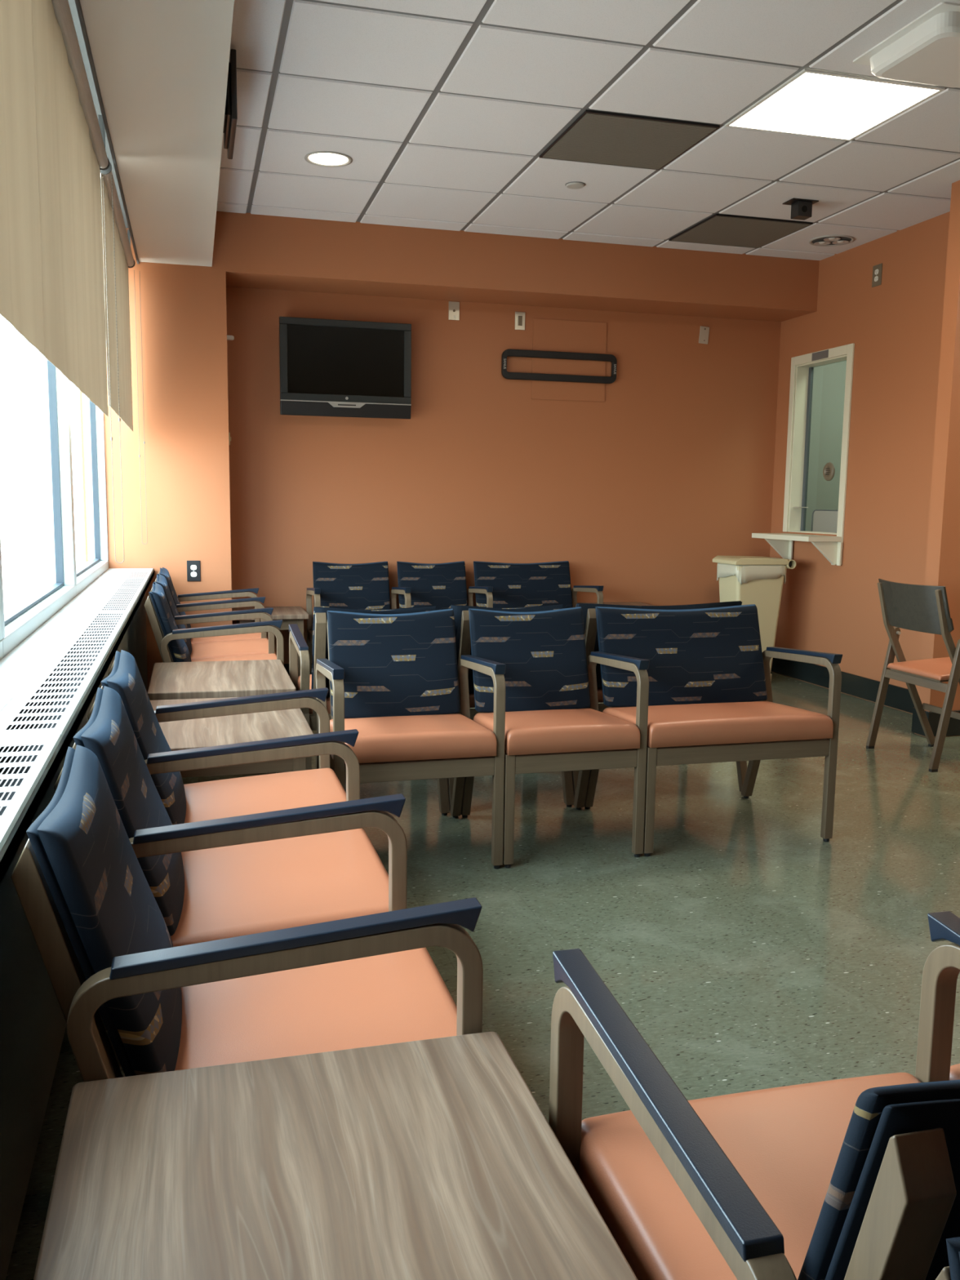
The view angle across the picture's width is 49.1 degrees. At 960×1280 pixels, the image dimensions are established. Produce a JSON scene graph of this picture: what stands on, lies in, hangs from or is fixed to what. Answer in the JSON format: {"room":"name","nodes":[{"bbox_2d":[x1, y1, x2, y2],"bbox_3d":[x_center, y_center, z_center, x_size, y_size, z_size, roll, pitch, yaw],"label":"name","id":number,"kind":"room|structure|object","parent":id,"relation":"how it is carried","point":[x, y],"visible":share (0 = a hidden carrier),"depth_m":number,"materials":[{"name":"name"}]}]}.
{"room":"waiting room","nodes":[
{"label":"waiting room","id":0,"kind":"room"},
{"bbox_2d":[80,0,234,266],"bbox_3d":[-0.563,-1.683,1.709,0.383,0.345,8.400,-1,8,-15],"label":"soffit","id":1,"kind":"structure","parent":0,"point":[162,66],"depth_m":3.44,"materials":[{"name":"white paint"}]},
{"bbox_2d":[222,48,237,159],"bbox_3d":[-0.928,-1.959,3.862,0.048,0.230,0.460,-1,8,-15],"label":"screen","id":2,"kind":"object","parent":1,"relation":"attached to","point":[231,108],"visible":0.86,"depth_m":3.68,"materials":[{"name":"black plastic"}]},
{"bbox_2d":[102,211,231,693],"bbox_3d":[-1.823,-1.048,6.066,0.715,2.775,0.430,-1,8,-15],"label":"wall column","id":3,"kind":"structure","parent":0,"point":[184,361],"depth_m":5.86,"materials":[{"name":"orange paint"}]},
{"bbox_2d":[186,560,200,581],"bbox_3d":[-1.629,-0.393,5.979,0.074,0.118,0.009,-1,8,-15],"label":"electrical outlet","id":4,"kind":"object","parent":3,"relation":"attached to","point":[193,571],"visible":1,"depth_m":5.98,"materials":[{"name":"black plastic"}]},
{"bbox_2d":[190,564,196,569],"bbox_3d":[-1.628,-0.412,5.974,0.034,0.029,0.003,-1,8,-15],"label":"receptacle","id":5,"kind":"object","parent":4,"relation":"attached to","point":[192,566],"depth_m":5.97,"materials":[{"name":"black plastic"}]},
{"bbox_2d":[191,571,196,577],"bbox_3d":[-1.629,-0.374,5.979,0.034,0.029,0.003,-1,8,-15],"label":"receptacle","id":6,"kind":"object","parent":4,"relation":"attached to","point":[193,574],"depth_m":5.98,"materials":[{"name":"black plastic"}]},
{"bbox_2d":[228,432,231,445],"bbox_3d":[-1.475,-1.183,6.180,0.022,0.072,0.072,-1,8,-15],"label":"light switch","id":7,"kind":"object","parent":3,"relation":"attached to","point":[229,437],"visible":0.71,"depth_m":6.15,"materials":[{"name":"beige plastic"}]},
{"bbox_2d":[226,334,234,340],"bbox_3d":[-1.447,-1.749,6.080,0.048,0.035,0.036,-1,8,-15],"label":"peg","id":8,"kind":"object","parent":3,"relation":"attached to","point":[228,337],"visible":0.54,"depth_m":6.07,"materials":[{"name":"white plastic"}]},
{"bbox_2d":[79,286,781,663],"bbox_3d":[0.806,-1.173,7.072,6.540,2.825,0.150,-1,8,-15],"label":"wall","id":9,"kind":"structure","parent":0,"point":[639,489],"depth_m":6.81,"materials":[{"name":"orange paint"}]},
{"bbox_2d":[284,663,311,675],"bbox_3d":[0.237,0.182,7.016,3.703,0.131,0.012,-1,8,-15],"label":"baseboard","id":10,"kind":"structure","parent":9,"relation":"attached to","point":[286,665],"depth_m":6.61,"materials":[{"name":"black rubber"}]},
{"bbox_2d":[279,316,411,418],"bbox_3d":[-0.822,-1.649,6.414,0.796,0.570,0.133,-1,8,-15],"label":"television","id":11,"kind":"object","parent":9,"relation":"attached to","point":[329,367],"visible":1,"depth_m":6.36,"materials":[{"name":"black plastic"}]},
{"bbox_2d":[448,301,459,319],"bbox_3d":[-0.162,-2.068,6.599,0.070,0.112,0.016,-1,8,-15],"label":"wall plate","id":12,"kind":"object","parent":9,"relation":"attached to","point":[454,307],"visible":1,"depth_m":6.60,"materials":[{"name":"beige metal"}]},
{"bbox_2d":[515,311,524,329],"bbox_3d":[0.257,-2.042,6.719,0.068,0.112,0.012,-1,8,-15],"label":"wall plate","id":13,"kind":"object","parent":9,"relation":"attached to","point":[519,316],"visible":1,"depth_m":6.72,"materials":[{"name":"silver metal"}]},
{"bbox_2d":[501,349,617,383],"bbox_3d":[0.517,-1.772,6.814,0.782,0.186,0.037,-1,8,-15],"label":"wall bracket","id":14,"kind":"object","parent":9,"relation":"attached to","point":[508,353],"visible":1,"depth_m":6.79,"materials":[{"name":"black metal"}]},
{"bbox_2d":[531,318,606,401],"bbox_3d":[0.582,-1.819,6.840,0.505,0.507,0.008,-1,8,-15],"label":"access panel","id":15,"kind":"object","parent":9,"relation":"attached to","point":[548,335],"visible":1,"depth_m":6.83,"materials":[{"name":"orange paint"}]},
{"bbox_2d":[698,325,709,344],"bbox_3d":[1.507,-2.049,7.061,0.075,0.116,0.010,-1,8,-15],"label":"wall plate","id":16,"kind":"object","parent":9,"relation":"attached to","point":[704,331],"visible":1,"depth_m":7.06,"materials":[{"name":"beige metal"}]},
{"bbox_2d":[5,671,959,1279],"bbox_3d":[2.541,0.846,3.126,8.300,0.100,9.230,-1,8,-15],"label":"floor","id":17,"kind":"structure","parent":0,"point":[750,950],"depth_m":3.07,"materials":[{"name":"green stone"}]},
{"bbox_2d":[0,568,154,1279],"bbox_3d":[-0.860,0.522,1.929,0.242,0.769,8.385,-1,8,-15],"label":"radiator cover","id":18,"kind":"object","parent":17,"relation":"on","point":[50,682],"visible":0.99,"depth_m":1.78,"materials":[{"name":"white metal"}]},
{"bbox_2d":[155,567,267,644],"bbox_3d":[-1.464,0.013,5.665,0.596,0.784,0.551,-1,8,-15],"label":"chair","id":19,"kind":"object","parent":17,"relation":"on","point":[246,592],"visible":0.26,"depth_m":5.72,"materials":[{"name":"brown wood"}]},
{"bbox_2d":[151,574,275,660],"bbox_3d":[-1.318,0.085,5.133,0.596,0.784,0.551,-1,8,-15],"label":"chair","id":20,"kind":"object","parent":17,"relation":"on","point":[256,646],"visible":0.43,"depth_m":5.14,"materials":[{"name":"orange leather"}]},
{"bbox_2d":[144,582,284,666],"bbox_3d":[-1.173,0.157,4.601,0.596,0.784,0.552,-1,8,-15],"label":"chair","id":21,"kind":"object","parent":17,"relation":"on","point":[172,646],"visible":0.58,"depth_m":4.36,"materials":[{"name":"blue fabric"}]},
{"bbox_2d":[146,659,296,773],"bbox_3d":[-0.989,0.379,4.024,0.505,0.500,0.700,-1,8,-15],"label":"side table","id":22,"kind":"object","parent":17,"relation":"on","point":[229,678],"visible":0.58,"depth_m":3.88,"materials":[{"name":"brown wood"}]},
{"bbox_2d":[100,649,346,825],"bbox_3d":[-0.622,0.436,2.543,0.596,0.784,0.526,-1,8,-15],"label":"chair","id":23,"kind":"object","parent":17,"relation":"on","point":[183,803],"visible":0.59,"depth_m":2.56,"materials":[{"name":"orange leather"}]},
{"bbox_2d":[72,685,388,1036],"bbox_3d":[-0.483,0.505,2.036,0.596,0.784,0.526,-1,8,-15],"label":"chair","id":24,"kind":"object","parent":17,"relation":"on","point":[234,891],"visible":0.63,"depth_m":1.97,"materials":[{"name":"orange leather"}]},
{"bbox_2d":[150,697,313,777],"bbox_3d":[-0.780,0.488,3.221,0.485,0.500,0.720,-1,8,-15],"label":"side table","id":25,"kind":"object","parent":17,"relation":"on","point":[188,734],"visible":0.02,"depth_m":3.01,"materials":[{"name":"brown wood"}]},
{"bbox_2d":[11,744,483,1081],"bbox_3d":[-0.344,0.574,1.528,0.596,0.784,0.527,-1,8,-15],"label":"chair","id":26,"kind":"object","parent":17,"relation":"on","point":[101,935],"visible":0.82,"depth_m":1.37,"materials":[{"name":"orange leather"}]},
{"bbox_2d":[231,606,309,676],"bbox_3d":[-1.265,0.073,6.319,0.425,0.500,0.500,-1,8,-15],"label":"side table","id":27,"kind":"object","parent":17,"relation":"on","point":[289,615],"visible":0.41,"depth_m":6.12,"materials":[{"name":"brown wood"}]},
{"bbox_2d":[33,1031,637,1279],"bbox_3d":[-0.132,0.795,0.957,0.505,0.500,0.720,-1,8,-15],"label":"side table","id":28,"kind":"object","parent":17,"relation":"on","point":[433,1158],"visible":1,"depth_m":1.04,"materials":[{"name":"brown wood"}]},
{"bbox_2d":[306,561,411,674],"bbox_3d":[-0.749,-0.069,6.360,0.560,0.784,0.596,-1,8,-15],"label":"chair","id":29,"kind":"object","parent":17,"relation":"on","point":[362,586],"visible":0.56,"depth_m":6.47,"materials":[{"name":"blue fabric"}]},
{"bbox_2d":[288,604,449,815],"bbox_3d":[-0.445,0.235,4.086,0.537,0.784,0.596,-1,8,-15],"label":"chair","id":30,"kind":"object","parent":17,"relation":"on","point":[297,643],"visible":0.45,"depth_m":3.84,"materials":[{"name":"blue fabric"}]},
{"bbox_2d":[315,608,506,869],"bbox_3d":[-0.256,0.312,3.515,0.539,0.784,0.596,-1,8,-15],"label":"chair","id":31,"kind":"object","parent":17,"relation":"on","point":[396,680],"visible":0.86,"depth_m":3.57,"materials":[{"name":"blue fabric"}]},
{"bbox_2d":[396,560,493,610],"bbox_3d":[-0.237,-0.081,6.499,0.494,0.784,0.596,-1,8,-15],"label":"chair","id":32,"kind":"object","parent":17,"relation":"on","point":[443,585],"visible":0.48,"depth_m":6.61,"materials":[{"name":"blue fabric"}]},
{"bbox_2d":[447,603,573,811],"bbox_3d":[0.055,0.223,4.221,0.491,0.784,0.596,-1,8,-15],"label":"chair","id":33,"kind":"object","parent":17,"relation":"on","point":[463,642],"visible":0.12,"depth_m":3.95,"materials":[{"name":"blue fabric"}]},
{"bbox_2d":[473,560,603,608],"bbox_3d":[0.343,-0.094,6.656,0.701,0.784,0.596,-1,8,-15],"label":"chair","id":34,"kind":"object","parent":17,"relation":"on","point":[514,585],"visible":0.36,"depth_m":6.76,"materials":[{"name":"blue fabric"}]},
{"bbox_2d":[461,606,649,868],"bbox_3d":[0.240,0.301,3.649,0.483,0.784,0.596,-1,8,-15],"label":"chair","id":35,"kind":"object","parent":17,"relation":"on","point":[550,680],"visible":0.91,"depth_m":3.69,"materials":[{"name":"blue fabric"}]},
{"bbox_2d":[577,601,653,605],"bbox_3d":[0.920,0.024,6.905,0.470,0.500,0.480,-1,8,-15],"label":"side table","id":36,"kind":"object","parent":17,"relation":"on","point":[629,603],"visible":0.09,"depth_m":7.02,"materials":[{"name":"brown wood"}]},
{"bbox_2d":[571,600,746,799],"bbox_3d":[0.659,0.209,4.384,0.751,0.784,0.596,-1,8,-15],"label":"chair","id":37,"kind":"object","parent":17,"relation":"on","point":[588,610],"visible":0.13,"depth_m":4.09,"materials":[{"name":"blue fabric"}]},
{"bbox_2d":[584,604,842,856],"bbox_3d":[0.820,0.288,3.806,0.712,0.784,0.596,-1,8,-15],"label":"chair","id":38,"kind":"object","parent":17,"relation":"on","point":[708,672],"visible":0.9,"depth_m":3.83,"materials":[{"name":"blue fabric"}]},
{"bbox_2d":[548,911,959,1279],"bbox_3d":[0.405,0.651,1.017,0.527,0.784,0.596,-1,8,-15],"label":"chair","id":39,"kind":"object","parent":17,"relation":"on","point":[858,1178],"visible":0.91,"depth_m":1.03,"materials":[{"name":"orange leather"}]},
{"bbox_2d":[712,555,795,679],"bbox_3d":[1.790,-0.136,6.943,0.435,0.827,0.320,-1,8,-15],"label":"trash bin","id":40,"kind":"object","parent":17,"relation":"on","point":[758,580],"visible":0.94,"depth_m":6.80,"materials":[{"name":"beige plastic"}]},
{"bbox_2d":[866,578,959,772],"bbox_3d":[2.148,0.143,4.876,0.484,0.826,0.496,-1,8,-15],"label":"folding chair","id":41,"kind":"object","parent":17,"relation":"on","point":[915,607],"visible":1,"depth_m":4.79,"materials":[{"name":"grey metal"}]},
{"bbox_2d":[935,1236,959,1279],"bbox_3d":[0.513,0.730,0.426,0.527,0.784,0.596,-1,8,-15],"label":"chair","id":42,"kind":"object","parent":17,"relation":"on","point":[952,1272],"visible":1,"depth_m":0.55,"materials":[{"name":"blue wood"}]},
{"bbox_2d":[949,1063,959,1079],"bbox_3d":[0.918,0.639,1.151,0.526,0.784,0.596,-1,8,-15],"label":"chair","id":43,"kind":"object","parent":17,"relation":"on","point":[954,1074],"visible":0.09,"depth_m":1.34,"materials":[{"name":"orange leather"}]},
{"bbox_2d":[224,212,819,321],"bbox_3d":[0.330,-2.292,6.487,3.715,0.365,0.430,-1,8,-15],"label":"beam","id":44,"kind":"structure","parent":0,"point":[262,251],"depth_m":6.27,"materials":[{"name":"orange paint"}]},
{"bbox_2d":[216,0,959,260],"bbox_3d":[2.616,-1.931,2.770,7.820,0.050,8.830,-1,8,-15],"label":"ceiling","id":45,"kind":"structure","parent":0,"point":[445,113],"depth_m":4.28,"materials":[{"name":"tile"}]},
{"bbox_2d":[304,151,352,167],"bbox_3d":[-0.700,-2.222,4.852,0.220,0.010,0.220,-1,8,-15],"label":"recessed light","id":46,"kind":"object","parent":45,"relation":"in","point":[322,158],"visible":1,"depth_m":4.85,"materials":[{"name":"grey"}]},
{"bbox_2d":[564,181,585,189],"bbox_3d":[0.472,-2.248,5.199,0.100,0.011,0.100,-1,8,-15],"label":"ceiling sensor","id":47,"kind":"object","parent":45,"relation":"attached to","point":[575,184],"visible":1,"depth_m":5.18,"materials":[{"name":"grey plastic"}]},
{"bbox_2d":[539,110,719,169],"bbox_3d":[0.634,-2.169,4.581,0.594,0.010,0.594,-1,8,-15],"label":"ceiling vent","id":48,"kind":"object","parent":45,"relation":"in","point":[597,137],"visible":1,"depth_m":4.54,"materials":[{"name":"black plastic"}]},
{"bbox_2d":[668,213,813,248],"bbox_3d":[1.492,-2.354,6.065,0.594,0.010,0.594,-1,8,-15],"label":"ceiling vent","id":49,"kind":"object","parent":45,"relation":"in","point":[718,228],"visible":1,"depth_m":6.02,"materials":[{"name":"grey metal"}]},
{"bbox_2d":[782,198,818,220],"bbox_3d":[1.661,-2.230,5.451,0.150,0.082,0.105,-1,8,-15],"label":"ceiling camera","id":50,"kind":"object","parent":45,"relation":"attached to","point":[801,209],"visible":1,"depth_m":5.42,"materials":[{"name":"black plastic"}]},
{"bbox_2d":[808,235,854,246],"bbox_3d":[2.083,-2.363,6.225,0.260,0.010,0.260,-1,8,-15],"label":"recessed light","id":51,"kind":"object","parent":45,"relation":"in","point":[828,240],"visible":1,"depth_m":6.22,"materials":[{"name":"grey metal"}]},
{"bbox_2d":[724,68,945,141],"bbox_3d":[1.382,-2.105,4.157,0.598,0.007,0.598,-1,8,-15],"label":"recessed light","id":52,"kind":"object","parent":45,"relation":"in","point":[812,103],"visible":1,"depth_m":4.12,"materials":[{"name":"white plastic"}]},
{"bbox_2d":[853,1,959,87],"bbox_3d":[1.604,-1.988,3.557,0.470,0.070,0.470,-1,8,-15],"label":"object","id":53,"kind":"object","parent":45,"relation":"attached to","point":[926,50],"visible":1,"depth_m":3.52,"materials":[{"name":"white plastic"}]},
{"bbox_2d":[804,360,846,533],"bbox_3d":[2.996,-1.023,6.535,1.160,2.725,2.063,-1,8,-15],"label":"wall","id":54,"kind":"structure","parent":0,"point":[829,380],"depth_m":7.39,"materials":[{"name":"green paint"}]},
{"bbox_2d":[769,211,950,713],"bbox_3d":[2.379,-1.034,6.364,0.120,2.775,2.063,-1,8,-15],"label":"wall","id":55,"kind":"structure","parent":0,"point":[894,326],"depth_m":6.26,"materials":[{"name":"orange paint"}]},
{"bbox_2d":[751,533,842,565],"bbox_3d":[2.061,-0.597,6.866,0.247,0.180,0.700,-1,8,-15],"label":"shelf","id":56,"kind":"object","parent":55,"relation":"attached to","point":[830,547],"visible":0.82,"depth_m":6.60,"materials":[{"name":"beige paint"}]},
{"bbox_2d":[782,342,854,564],"bbox_3d":[2.236,-1.187,6.840,0.136,1.350,0.690,-1,8,-15],"label":"window frame","id":57,"kind":"structure","parent":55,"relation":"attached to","point":[803,375],"depth_m":7.06,"materials":[{"name":"beige paint"}]},
{"bbox_2d":[771,657,915,713],"bbox_3d":[2.298,0.274,6.520,0.012,0.131,2.063,-1,8,-15],"label":"baseboard","id":58,"kind":"structure","parent":55,"relation":"attached to","point":[896,697],"depth_m":6.51,"materials":[{"name":"black rubber"}]},
{"bbox_2d":[871,262,882,287],"bbox_3d":[2.336,-2.146,6.183,0.009,0.122,0.085,-1,8,-15],"label":"electrical outlet","id":59,"kind":"object","parent":55,"relation":"attached to","point":[877,269],"visible":1,"depth_m":6.18,"materials":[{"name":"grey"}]},
{"bbox_2d":[911,180,959,737],"bbox_3d":[4.023,-0.925,5.698,3.620,2.775,0.125,-1,8,-15],"label":"wall","id":60,"kind":"structure","parent":0,"point":[943,550],"depth_m":5.22,"materials":[{"name":"orange paint"}]},
{"bbox_3d":[-1.026,-1.687,1.582,0.160,0.315,8.400,-1,8,-15],"label":"wall header","id":61,"kind":"structure","parent":0,"visible":0},
{"bbox_2d":[0,0,45,356],"bbox_3d":[-0.683,-1.041,1.319,0.055,1.108,1.832,-1,8,-15],"label":"roller blind","id":62,"kind":"object","parent":61,"relation":"attached to","point":[21,285],"visible":1,"depth_m":2.00,"materials":[{"name":"beige fabric"}]},
{"bbox_2d":[31,0,110,417],"bbox_3d":[-1.176,-1.286,3.093,0.055,1.100,1.857,-1,8,-15],"label":"roller blind","id":63,"kind":"object","parent":61,"relation":"attached to","point":[72,153],"visible":0.94,"depth_m":2.85,"materials":[{"name":"beige fabric"}]},
{"bbox_2d":[67,0,138,263],"bbox_3d":[-0.850,-1.593,1.643,0.208,0.202,8.400,-1,8,-15],"label":"trim","id":64,"kind":"structure","parent":61,"relation":"attached to","point":[75,6],"depth_m":3.58,"materials":[{"name":"grey metal"}]},
{"bbox_2d":[100,120,135,431],"bbox_3d":[-1.647,-1.544,4.829,0.055,1.055,1.702,-1,8,-15],"label":"roller blind","id":65,"kind":"object","parent":61,"relation":"attached to","point":[124,260],"visible":0.91,"depth_m":4.62,"materials":[{"name":"beige fabric"}]},
{"bbox_2d":[102,175,124,563],"bbox_3d":[-1.415,-1.030,4.058,0.040,1.470,0.008,-1,8,-15],"label":"chain","id":66,"kind":"object","parent":65,"relation":"hanging from","point":[119,418],"visible":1,"depth_m":4.06,"materials":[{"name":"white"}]},
{"bbox_2d":[133,270,147,544],"bbox_3d":[-1.853,-1.258,5.742,0.035,1.470,0.008,-1,8,-15],"label":"chain","id":67,"kind":"object","parent":65,"relation":"hanging from","point":[134,270],"visible":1,"depth_m":5.74,"materials":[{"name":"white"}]},
{"bbox_3d":[-1.055,0.542,1.876,0.160,0.738,8.400,-1,8,-15],"label":"wall","id":68,"kind":"structure","parent":0,"visible":0},
{"bbox_2d":[0,595,3,660],"bbox_3d":[-0.994,-0.684,1.664,0.100,1.695,1.699,-1,8,-15],"label":"window","id":69,"kind":"structure","parent":68,"relation":"in","point":[1,630],"depth_m":2.57,"materials":[{"name":"grey"}]},
{"bbox_2d":[0,351,75,657],"bbox_3d":[-1.439,-0.904,3.290,0.100,1.695,1.699,-1,8,-15],"label":"window","id":70,"kind":"structure","parent":68,"relation":"in","point":[18,623],"depth_m":4.09,"materials":[{"name":"grey metal"}]},
{"bbox_2d":[67,379,108,595],"bbox_3d":[-1.885,-1.125,4.920,0.100,1.695,1.708,-1,8,-15],"label":"window","id":71,"kind":"structure","parent":68,"relation":"in","point":[86,574],"depth_m":5.75,"materials":[{"name":"grey metal"}]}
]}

